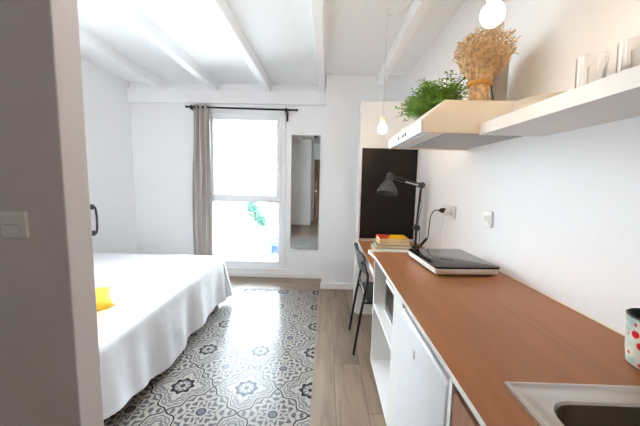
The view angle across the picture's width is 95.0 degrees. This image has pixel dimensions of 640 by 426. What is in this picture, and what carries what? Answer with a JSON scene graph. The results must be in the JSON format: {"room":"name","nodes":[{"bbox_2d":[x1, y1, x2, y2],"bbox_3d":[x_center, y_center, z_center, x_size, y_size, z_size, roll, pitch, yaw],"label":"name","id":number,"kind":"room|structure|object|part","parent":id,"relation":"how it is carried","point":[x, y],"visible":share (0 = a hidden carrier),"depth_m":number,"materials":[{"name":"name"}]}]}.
{"room":"studio apartment","nodes":[
{"label":"studio apartment","id":0,"kind":"room"},
{"bbox_2d":[0,0,103,425],"bbox_3d":[-1.689,-0.089,0.981,1.783,2.570,0.100,1,6,1],"label":"wall partition","id":1,"kind":"structure","parent":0,"point":[50,373],"depth_m":0.94,"materials":[{"name":"white paint"}]},
{"bbox_2d":[0,210,29,237],"bbox_3d":[-0.963,0.036,0.920,0.084,0.086,0.018,1,6,1],"label":"light switch","id":2,"kind":"object","parent":1,"relation":"attached to","point":[14,224],"visible":1,"depth_m":0.92,"materials":[{"name":"white plastic"}]},
{"bbox_2d":[81,58,136,253],"bbox_3d":[-2.619,-0.129,1.620,0.100,2.670,5.140,1,6,1],"label":"wall","id":3,"kind":"structure","parent":0,"point":[107,110],"depth_m":3.51,"materials":[{"name":"white paint"}]},
{"bbox_2d":[90,204,97,235],"bbox_3d":[-2.521,0.079,3.273,0.046,0.356,0.066,1,6,1],"label":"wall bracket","id":4,"kind":"object","parent":3,"relation":"attached to","point":[92,206],"visible":0.98,"depth_m":3.28,"materials":[{"name":"black metal"}]},
{"bbox_2d":[130,82,325,274],"bbox_3d":[-0.765,-0.351,4.043,3.706,2.670,0.200,1,6,1],"label":"wall","id":5,"kind":"structure","parent":0,"point":[162,133],"depth_m":3.94,"materials":[{"name":"white paint"}]},
{"bbox_2d":[127,88,325,105],"bbox_3d":[-1.210,-1.503,3.791,2.570,0.175,0.070,1,6,1],"label":"trim","id":6,"kind":"structure","parent":5,"relation":"attached to","point":[134,95],"depth_m":3.76,"materials":[{"name":"white paint"}]},
{"bbox_2d":[185,105,297,120],"bbox_3d":[-0.996,-1.292,3.777,1.434,0.172,0.135,1,6,1],"label":"curtain rod","id":7,"kind":"object","parent":5,"relation":"attached to","point":[191,107],"visible":0.86,"depth_m":3.71,"materials":[{"name":"black metal"}]},
{"bbox_2d":[193,104,212,255],"bbox_3d":[-1.550,-0.268,3.849,0.260,2.233,0.096,1,6,1],"label":"curtain","id":8,"kind":"object","parent":7,"relation":"hanging from","point":[202,184],"visible":0.9,"depth_m":3.84,"materials":[{"name":"grey fabric"}]},
{"bbox_3d":[-0.996,-1.328,3.720,1.410,0.045,0.025,1,6,1],"label":"rod","id":9,"kind":"part","parent":7,"relation":"part of","materials":[{"name":"black metal"}]},
{"bbox_2d":[210,112,285,270],"bbox_3d":[-1.001,-0.257,4.037,1.110,2.135,0.320,1,6,1],"label":"window","id":10,"kind":"structure","parent":5,"relation":"in","point":[280,119],"depth_m":3.92,"materials":[{"name":"white plastic"}]},
{"bbox_3d":[-0.987,-0.713,3.905,0.950,1.110,0.065,1,6,1],"label":"sash","id":11,"kind":"part","parent":10,"relation":"part of","materials":[{"name":"white glass"}]},
{"bbox_3d":[-1.025,0.768,4.061,1.110,0.030,0.055,1,6,1],"label":"sill","id":12,"kind":"part","parent":10,"relation":"part of","materials":[{"name":"white laminate"}]},
{"bbox_2d":[227,272,320,278],"bbox_3d":[-1.262,0.850,4.075,2.570,0.055,0.014,1,6,1],"label":"baseboard","id":13,"kind":"structure","parent":5,"relation":"attached to","point":[243,274],"depth_m":4.06,"materials":[{"name":"white laminate"}]},
{"bbox_2d":[288,134,321,251],"bbox_3d":[-0.203,-0.254,3.929,0.422,1.577,0.022,1,6,1],"label":"wall mirror","id":14,"kind":"object","parent":5,"relation":"attached to","point":[305,149],"visible":1,"depth_m":3.92,"materials":[{"name":"white mirror"}]},
{"bbox_2d":[104,276,385,425],"bbox_3d":[-0.857,1.254,1.155,3.506,0.100,6.090,1,6,1],"label":"floor","id":15,"kind":"structure","parent":0,"point":[251,362],"depth_m":2.09,"materials":[{"name":"tile"}]},
{"bbox_2d":[149,254,217,305],"bbox_3d":[-1.810,0.810,2.198,1.480,0.515,2.060,1,6,1],"label":"bed","id":16,"kind":"object","parent":15,"relation":"on","point":[215,259],"visible":0.08,"depth_m":1.98,"materials":[{"name":"white fabric"}]},
{"bbox_2d":[93,253,232,419],"bbox_3d":[-1.771,0.768,2.256,1.600,0.477,2.164,1,6,1],"label":"sheet","id":17,"kind":"object","parent":16,"relation":"on","point":[138,340],"visible":0.57,"depth_m":2.07,"materials":[{"name":"white fabric"}]},
{"bbox_2d":[95,287,114,311],"bbox_3d":[-1.457,0.534,1.738,0.380,0.091,0.380,-4,8,-39],"label":"cushion","id":18,"kind":"object","parent":17,"relation":"on","point":[103,301],"visible":0.3,"depth_m":1.74,"materials":[{"name":"yellow fabric"}]},
{"bbox_2d":[348,243,373,354],"bbox_3d":[0.530,0.683,2.425,0.536,0.817,0.470,1,6,1],"label":"chair","id":19,"kind":"object","parent":15,"relation":"on","point":[366,287],"visible":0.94,"depth_m":2.27,"materials":[{"name":"black metal"}]},
{"bbox_3d":[0.319,0.692,2.624,0.107,0.747,0.020,1,6,1],"label":"leg","id":20,"kind":"part","parent":19,"relation":"part of","materials":[{"name":"black metal"}]},
{"bbox_3d":[0.311,0.733,2.241,0.107,0.747,0.020,1,6,1],"label":"leg","id":21,"kind":"part","parent":19,"relation":"part of","materials":[{"name":"black metal"}]},
{"bbox_3d":[0.320,0.356,2.393,0.082,0.170,0.470,1,6,1],"label":"backrest","id":22,"kind":"part","parent":19,"relation":"part of","materials":[{"name":"black"}]},
{"bbox_3d":[0.559,0.655,2.421,0.420,0.024,0.440,1,6,1],"label":"seat","id":23,"kind":"part","parent":19,"relation":"part of","materials":[{"name":"black plastic"}]},
{"bbox_2d":[353,101,420,312],"bbox_3d":[0.668,-0.022,2.982,0.586,2.110,0.160,1,6,1],"label":"partition panel","id":24,"kind":"object","parent":15,"relation":"on","point":[370,112],"visible":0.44,"depth_m":2.82,"materials":[{"name":"white laminate"}]},
{"bbox_2d":[359,148,417,238],"bbox_3d":[0.669,-0.183,2.876,0.533,0.883,0.015,1,6,1],"label":"blackboard","id":25,"kind":"object","parent":24,"relation":"attached to","point":[379,214],"visible":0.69,"depth_m":2.87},
{"bbox_2d":[370,260,405,425],"bbox_3d":[0.620,0.745,1.582,0.567,0.884,0.695,1,6,1],"label":"base cabinet","id":26,"kind":"object","parent":15,"relation":"on","point":[385,339],"visible":0.26,"depth_m":1.71,"materials":[{"name":"white laminate"}]},
{"bbox_3d":[0.625,0.632,1.911,0.561,0.729,0.018,1,6,1],"label":"panel","id":27,"kind":"part","parent":26,"relation":"part of","materials":[{"name":"white laminate"}]},
{"bbox_3d":[0.612,1.014,1.678,0.561,0.018,0.527,1,6,1],"label":"panel","id":28,"kind":"part","parent":26,"relation":"part of","materials":[{"name":"white laminate"}]},
{"bbox_3d":[0.622,0.632,1.636,0.557,0.018,0.527,1,6,1],"label":"shelf","id":29,"kind":"part","parent":26,"relation":"part of","materials":[{"name":"white laminate"}]},
{"bbox_2d":[385,278,393,326],"bbox_3d":[0.560,0.519,1.569,0.353,0.216,0.370,1,6,1],"label":"microwave","id":30,"kind":"object","parent":26,"relation":"on","point":[389,293],"visible":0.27,"depth_m":1.62,"materials":[{"name":"grey plastic"}]},
{"bbox_3d":[0.614,0.690,1.369,0.561,0.729,0.018,1,6,1],"label":"panel","id":31,"kind":"part","parent":26,"relation":"part of","materials":[{"name":"white laminate"}]},
{"bbox_3d":[0.341,0.692,1.299,0.018,0.729,0.132,1,6,1],"label":"filler panel","id":32,"kind":"part","parent":26,"relation":"part of","materials":[{"name":"white laminate"}]},
{"bbox_2d":[356,240,424,313],"bbox_3d":[0.643,0.711,2.477,0.578,0.760,0.998,1,6,1],"label":"desk","id":33,"kind":"object","parent":15,"relation":"on","point":[364,245],"visible":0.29,"depth_m":2.94,"materials":[{"name":"brown wood"}]},
{"bbox_3d":[0.658,0.676,2.961,0.560,0.725,0.025,1,6,1],"label":"panel","id":34,"kind":"part","parent":33,"relation":"part of","materials":[{"name":"white laminate"}]},
{"bbox_2d":[371,243,407,249],"bbox_3d":[0.609,0.303,2.505,0.316,0.040,0.229,1,6,1],"label":"book","id":35,"kind":"object","parent":33,"relation":"on","point":[372,244],"visible":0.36,"depth_m":2.40,"materials":[{"name":"beige paper"}]},
{"bbox_2d":[373,240,410,248],"bbox_3d":[0.612,0.270,2.504,0.285,0.026,0.205,2,6,4],"label":"book","id":36,"kind":"object","parent":35,"relation":"on","point":[376,244],"visible":0.49,"depth_m":2.41,"materials":[{"name":"beige paper"}]},
{"bbox_2d":[375,238,409,245],"bbox_3d":[0.614,0.243,2.501,0.256,0.027,0.190,1,6,1],"label":"book","id":37,"kind":"object","parent":36,"relation":"on","point":[376,239],"visible":0.63,"depth_m":2.41,"materials":[{"name":"beige paper"}]},
{"bbox_2d":[376,234,408,241],"bbox_3d":[0.614,0.215,2.495,0.240,0.030,0.180,1,6,1],"label":"book","id":38,"kind":"object","parent":37,"relation":"on","point":[381,237],"visible":1,"depth_m":2.42,"materials":[{"name":"beige paper"}]},
{"bbox_2d":[377,173,424,247],"bbox_3d":[0.706,-0.016,2.573,0.426,0.666,0.175,1,6,1],"label":"desk lamp","id":39,"kind":"object","parent":33,"relation":"on","point":[387,188],"visible":0.95,"depth_m":2.58,"materials":[{"name":"grey metal"}]},
{"bbox_3d":[0.586,-0.248,2.551,0.177,0.204,0.175,1,6,1],"label":"lamp shade","id":40,"kind":"part","parent":39,"relation":"part of","materials":[{"name":"grey metal"}]},
{"bbox_3d":[0.774,-0.289,2.588,0.273,0.080,0.012,1,6,1],"label":"arm","id":41,"kind":"part","parent":39,"relation":"part of","materials":[{"name":"grey metal"}]},
{"bbox_3d":[0.864,0.203,2.640,0.022,0.185,0.022,1,6,1],"label":"post","id":42,"kind":"part","parent":39,"relation":"part of","materials":[{"name":"grey metal"}]},
{"bbox_3d":[0.880,-0.054,2.626,0.036,0.401,0.012,1,6,1],"label":"arm","id":43,"kind":"part","parent":39,"relation":"part of","materials":[{"name":"grey metal"}]},
{"bbox_3d":[0.879,-0.051,2.598,0.036,0.401,0.012,1,6,1],"label":"arm","id":44,"kind":"part","parent":39,"relation":"part of","materials":[{"name":"grey metal"}]},
{"bbox_2d":[418,208,445,248],"bbox_3d":[0.877,0.142,2.316,0.057,0.389,0.279,0,6,-13],"label":"power cable","id":45,"kind":"object","parent":33,"relation":"on","point":[441,210],"visible":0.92,"depth_m":2.37,"materials":[{"name":"black plastic"}]},
{"bbox_2d":[440,209,451,248],"bbox_3d":[0.881,0.174,2.064,0.066,0.398,0.240,4,7,21],"label":"cable","id":46,"kind":"object","parent":33,"relation":"on","point":[448,211],"visible":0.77,"depth_m":2.08,"materials":[{"name":"white plastic"}]},
{"bbox_2d":[396,308,449,425],"bbox_3d":[0.596,0.830,1.005,0.566,0.840,0.455,1,6,1],"label":"fridge","id":47,"kind":"object","parent":15,"relation":"on","point":[423,382],"visible":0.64,"depth_m":0.96,"materials":[{"name":"white metal"}]},
{"bbox_2d":[446,378,479,425],"bbox_3d":[0.587,0.889,0.255,0.566,0.884,1.040,1,6,1],"label":"base cabinet","id":48,"kind":"object","parent":15,"relation":"on","point":[459,413],"visible":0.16,"depth_m":0.69,"materials":[{"name":"brown laminate"}]},
{"bbox_3d":[0.322,0.797,0.495,0.020,0.682,0.510,1,6,1],"label":"door","id":49,"kind":"part","parent":48,"relation":"part of","materials":[{"name":"brown wood"}]},
{"bbox_2d":[368,249,639,425],"bbox_3d":[0.599,0.374,0.790,0.623,0.025,2.215,1,6,1],"label":"countertop","id":50,"kind":"structure","parent":48,"relation":"on","point":[486,332],"depth_m":0.86,"materials":[{"name":"brown wood"}]},
{"bbox_2d":[408,248,499,274],"bbox_3d":[0.698,0.261,1.586,0.324,0.048,0.387,1,6,-3],"label":"induction hob","id":51,"kind":"object","parent":50,"relation":"on","point":[439,261],"visible":1,"depth_m":1.48,"materials":[{"name":"black glass"}]},
{"bbox_2d":[504,381,639,425],"bbox_3d":[0.630,0.490,0.404,0.462,0.170,0.506,1,6,1],"label":"sink","id":52,"kind":"object","parent":50,"relation":"in","point":[548,404],"visible":1,"depth_m":0.59,"materials":[{"name":"silver metal"}]},
{"bbox_3d":[0.639,0.496,0.391,0.388,0.162,0.422,1,6,1],"label":"bowl","id":53,"kind":"part","parent":52,"relation":"part of","materials":[{"name":"silver metal"}]},
{"bbox_2d":[624,308,639,369],"bbox_3d":[0.832,0.318,0.715,0.139,0.128,0.124,0,6,-12],"label":"enamel mug","id":54,"kind":"object","parent":50,"relation":"on","point":[632,329],"visible":1,"depth_m":0.72,"materials":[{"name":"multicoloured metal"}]},
{"bbox_2d":[77,0,464,84],"bbox_3d":[-0.798,-1.400,0.866,3.706,0.100,6.290,1,6,1],"label":"ceiling","id":55,"kind":"structure","parent":0,"point":[279,33],"depth_m":2.53,"materials":[{"name":"white paint"}]},
{"bbox_2d":[79,27,165,89],"bbox_3d":[-2.063,-1.374,1.348,0.080,0.110,4.850,1,6,1],"label":"ceiling beam","id":56,"kind":"structure","parent":55,"relation":"attached to","point":[88,41],"depth_m":2.90,"materials":[{"name":"white paint"}]},
{"bbox_2d":[100,0,218,90],"bbox_3d":[-1.383,-1.358,1.336,0.080,0.110,4.850,1,6,1],"label":"ceiling beam","id":57,"kind":"structure","parent":55,"relation":"attached to","point":[125,9],"depth_m":2.43,"materials":[{"name":"white paint"}]},
{"bbox_2d":[204,0,270,91],"bbox_3d":[-0.709,-1.342,1.323,0.080,0.110,4.850,1,6,1],"label":"ceiling beam","id":58,"kind":"structure","parent":55,"relation":"attached to","point":[220,9],"depth_m":2.38,"materials":[{"name":"white paint"}]},
{"bbox_2d":[311,0,324,92],"bbox_3d":[-0.040,-1.270,0.804,0.080,0.110,5.870,1,6,1],"label":"ceiling beam","id":59,"kind":"structure","parent":55,"relation":"attached to","point":[317,6],"depth_m":2.32,"materials":[{"name":"white paint"}]},
{"bbox_2d":[378,0,413,133],"bbox_3d":[0.548,-1.011,2.039,0.066,0.867,0.322,-3,8,-35],"label":"pendant lamp","id":60,"kind":"object","parent":55,"relation":"hanging from","point":[382,128],"visible":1,"depth_m":2.16,"materials":[{"name":"white"}]},
{"bbox_3d":[0.465,-0.628,2.186,0.066,0.070,0.066,1,6,1],"label":"bulb","id":61,"kind":"part","parent":60,"relation":"part of","materials":[{"name":"white glass"}]},
{"bbox_2d":[380,115,385,123],"bbox_3d":[0.467,-0.693,2.179,0.042,0.071,0.042,1,6,1],"label":"bulb socket","id":62,"kind":"object","parent":60,"relation":"attached to","point":[382,118],"depth_m":2.16,"materials":[{"name":"white"}]},
{"bbox_2d":[377,0,433,84],"bbox_3d":[0.642,-1.237,0.637,0.080,0.110,5.560,1,6,1],"label":"ceiling beam","id":63,"kind":"structure","parent":55,"relation":"attached to","point":[418,9],"depth_m":2.27,"materials":[{"name":"white paint"}]},
{"bbox_2d":[480,0,504,27],"bbox_3d":[0.544,-0.924,0.798,0.141,0.771,0.064,4,7,25],"label":"pendant lamp","id":64,"kind":"object","parent":55,"relation":"hanging from","point":[492,14],"visible":1,"depth_m":0.83,"materials":[{"name":"white glass"}]},
{"bbox_2d":[321,75,406,283],"bbox_3d":[0.514,-0.338,3.725,0.936,2.570,0.380,1,6,1],"label":"wall","id":65,"kind":"structure","parent":0,"point":[345,94],"depth_m":3.51,"materials":[{"name":"white paint"}]},
{"bbox_2d":[320,283,352,289],"bbox_3d":[0.476,0.923,3.664,0.950,0.075,0.014,1,6,1],"label":"baseboard","id":66,"kind":"structure","parent":65,"relation":"attached to","point":[347,286],"depth_m":3.66,"materials":[{"name":"white laminate"}]},
{"bbox_2d":[406,0,639,333],"bbox_3d":[0.974,0.020,0.983,0.100,2.670,6.290,1,6,1],"label":"wall","id":67,"kind":"structure","parent":0,"point":[565,206],"depth_m":1.19,"materials":[{"name":"white paint"}]},
{"bbox_2d":[442,204,455,218],"bbox_3d":[0.937,-0.013,2.132,0.017,0.086,0.210,1,6,1],"label":"wall socket","id":68,"kind":"object","parent":67,"relation":"attached to","point":[453,208],"visible":0.77,"depth_m":2.07,"materials":[{"name":"white plastic"}]},
{"bbox_2d":[389,100,521,150],"bbox_3d":[0.687,-0.438,1.553,0.514,0.134,0.650,1,6,1],"label":"range hood","id":69,"kind":"object","parent":67,"relation":"attached to","point":[451,124],"visible":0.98,"depth_m":1.24,"materials":[{"name":"white metal"}]},
{"bbox_3d":[0.436,-0.406,1.562,0.004,0.050,0.646,1,6,1],"label":"control panel","id":70,"kind":"part","parent":69,"relation":"part of","materials":[{"name":"white metal"}]},
{"bbox_2d":[395,133,444,148],"bbox_3d":[0.508,-0.382,1.563,0.080,0.010,0.590,1,6,1],"label":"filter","id":71,"kind":"object","parent":69,"relation":"attached to","point":[424,137],"depth_m":1.49,"materials":[{"name":"white plastic"}]},
{"bbox_2d":[395,70,469,120],"bbox_3d":[0.623,-0.632,1.617,0.350,0.234,0.598,1,6,-2],"label":"potted herb","id":72,"kind":"object","parent":69,"relation":"on","point":[430,97],"visible":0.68,"depth_m":1.51,"materials":[{"name":"green plant"}]},
{"bbox_2d":[452,22,520,100],"bbox_3d":[0.747,-0.660,1.330,0.259,0.358,0.259,-1,6,-17],"label":"bundle","id":73,"kind":"object","parent":69,"relation":"on","point":[479,61],"visible":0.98,"depth_m":1.28,"materials":[{"name":"plant"}]},
{"bbox_2d":[489,65,508,100],"bbox_3d":[0.870,-0.610,1.438,0.093,0.240,0.101,1,6,1],"label":"stone vase","id":74,"kind":"object","parent":69,"relation":"on","point":[498,90],"visible":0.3,"depth_m":1.41,"materials":[{"name":"grey stone"}]},
{"bbox_2d":[482,210,493,227],"bbox_3d":[0.927,0.032,1.623,0.017,0.090,0.087,1,6,1],"label":"light switch","id":75,"kind":"object","parent":67,"relation":"attached to","point":[487,215],"visible":1,"depth_m":1.61,"materials":[{"name":"white plastic"}]},
{"bbox_2d":[479,64,639,135],"bbox_3d":[0.788,-0.269,0.496,0.265,0.046,1.477,1,6,1],"label":"wall shelf","id":76,"kind":"object","parent":67,"relation":"attached to","point":[615,97],"visible":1,"depth_m":0.83,"materials":[{"name":"white laminate"}]},
{"bbox_2d":[511,99,545,111],"bbox_3d":[0.802,-0.358,1.011,0.240,0.020,0.240,1,6,1],"label":"plate","id":77,"kind":"object","parent":76,"relation":"on","point":[534,102],"visible":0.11,"depth_m":0.99,"materials":[{"name":"white ceramic"}]},
{"bbox_2d":[512,95,555,108],"bbox_3d":[0.803,-0.367,1.010,0.240,0.020,0.240,1,6,1],"label":"plate","id":78,"kind":"object","parent":77,"relation":"on","point":[546,97],"visible":0.12,"depth_m":0.96,"materials":[{"name":"white ceramic"}]},
{"bbox_2d":[512,91,566,106],"bbox_3d":[0.803,-0.376,1.009,0.240,0.020,0.240,1,6,1],"label":"plate","id":79,"kind":"object","parent":78,"relation":"on","point":[553,93],"visible":0.14,"depth_m":0.95,"materials":[{"name":"white ceramic"}]},
{"bbox_2d":[574,51,609,88],"bbox_3d":[0.775,-0.388,0.840,0.071,0.114,0.071,1,6,1],"label":"drinking glass","id":80,"kind":"object","parent":76,"relation":"on","point":[591,67],"visible":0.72,"depth_m":0.81,"materials":[{"name":"clear"}]},
{"bbox_2d":[606,64,615,76],"bbox_3d":[0.879,-0.394,0.920,0.071,0.114,0.071,1,6,1],"label":"drinking glass","id":81,"kind":"object","parent":76,"relation":"on","point":[611,69],"visible":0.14,"depth_m":0.88,"materials":[{"name":"clear glass"}]},
{"bbox_2d":[615,36,639,72],"bbox_3d":[0.801,-0.377,0.747,0.071,0.114,0.071,1,6,1],"label":"drinking glass","id":82,"kind":"object","parent":76,"relation":"on","point":[628,51],"visible":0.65,"depth_m":0.73,"materials":[{"name":"white"}]},
{"label":"outside","id":83,"kind":"structure","parent":0,"visible":0},
{"bbox_2d":[216,221,277,259],"bbox_3d":[-4.323,0.281,37.646,70.000,0.200,65.400,1,6,1],"label":"ground","id":84,"kind":"structure","parent":83,"point":[234,239],"depth_m":21.00,"materials":[{"name":"white"}]},
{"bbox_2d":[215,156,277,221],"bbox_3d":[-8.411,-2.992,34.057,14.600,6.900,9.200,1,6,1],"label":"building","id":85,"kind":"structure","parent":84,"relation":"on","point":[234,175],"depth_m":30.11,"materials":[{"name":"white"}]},
{"bbox_2d":[245,202,267,248],"bbox_3d":[-3.918,0.718,18.320,1.464,3.131,1.050,1,6,1],"label":"street tree","id":86,"kind":"object","parent":84,"relation":"on","point":[252,207],"visible":0.98,"depth_m":18.09,"materials":[{"name":"green plant"}]},
{"bbox_3d":[-3.903,0.052,18.247,1.464,1.790,1.050,1,6,1],"label":"crown","id":87,"kind":"part","parent":86,"relation":"part of","materials":[{"name":"green plant"}]},
{"bbox_2d":[271,230,277,253],"bbox_3d":[-1.999,1.579,18.674,1.800,1.420,4.100,1,6,1],"label":"parked car","id":88,"kind":"object","parent":84,"relation":"on","point":[274,242],"visible":0.21,"depth_m":16.84,"materials":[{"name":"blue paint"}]}
]}

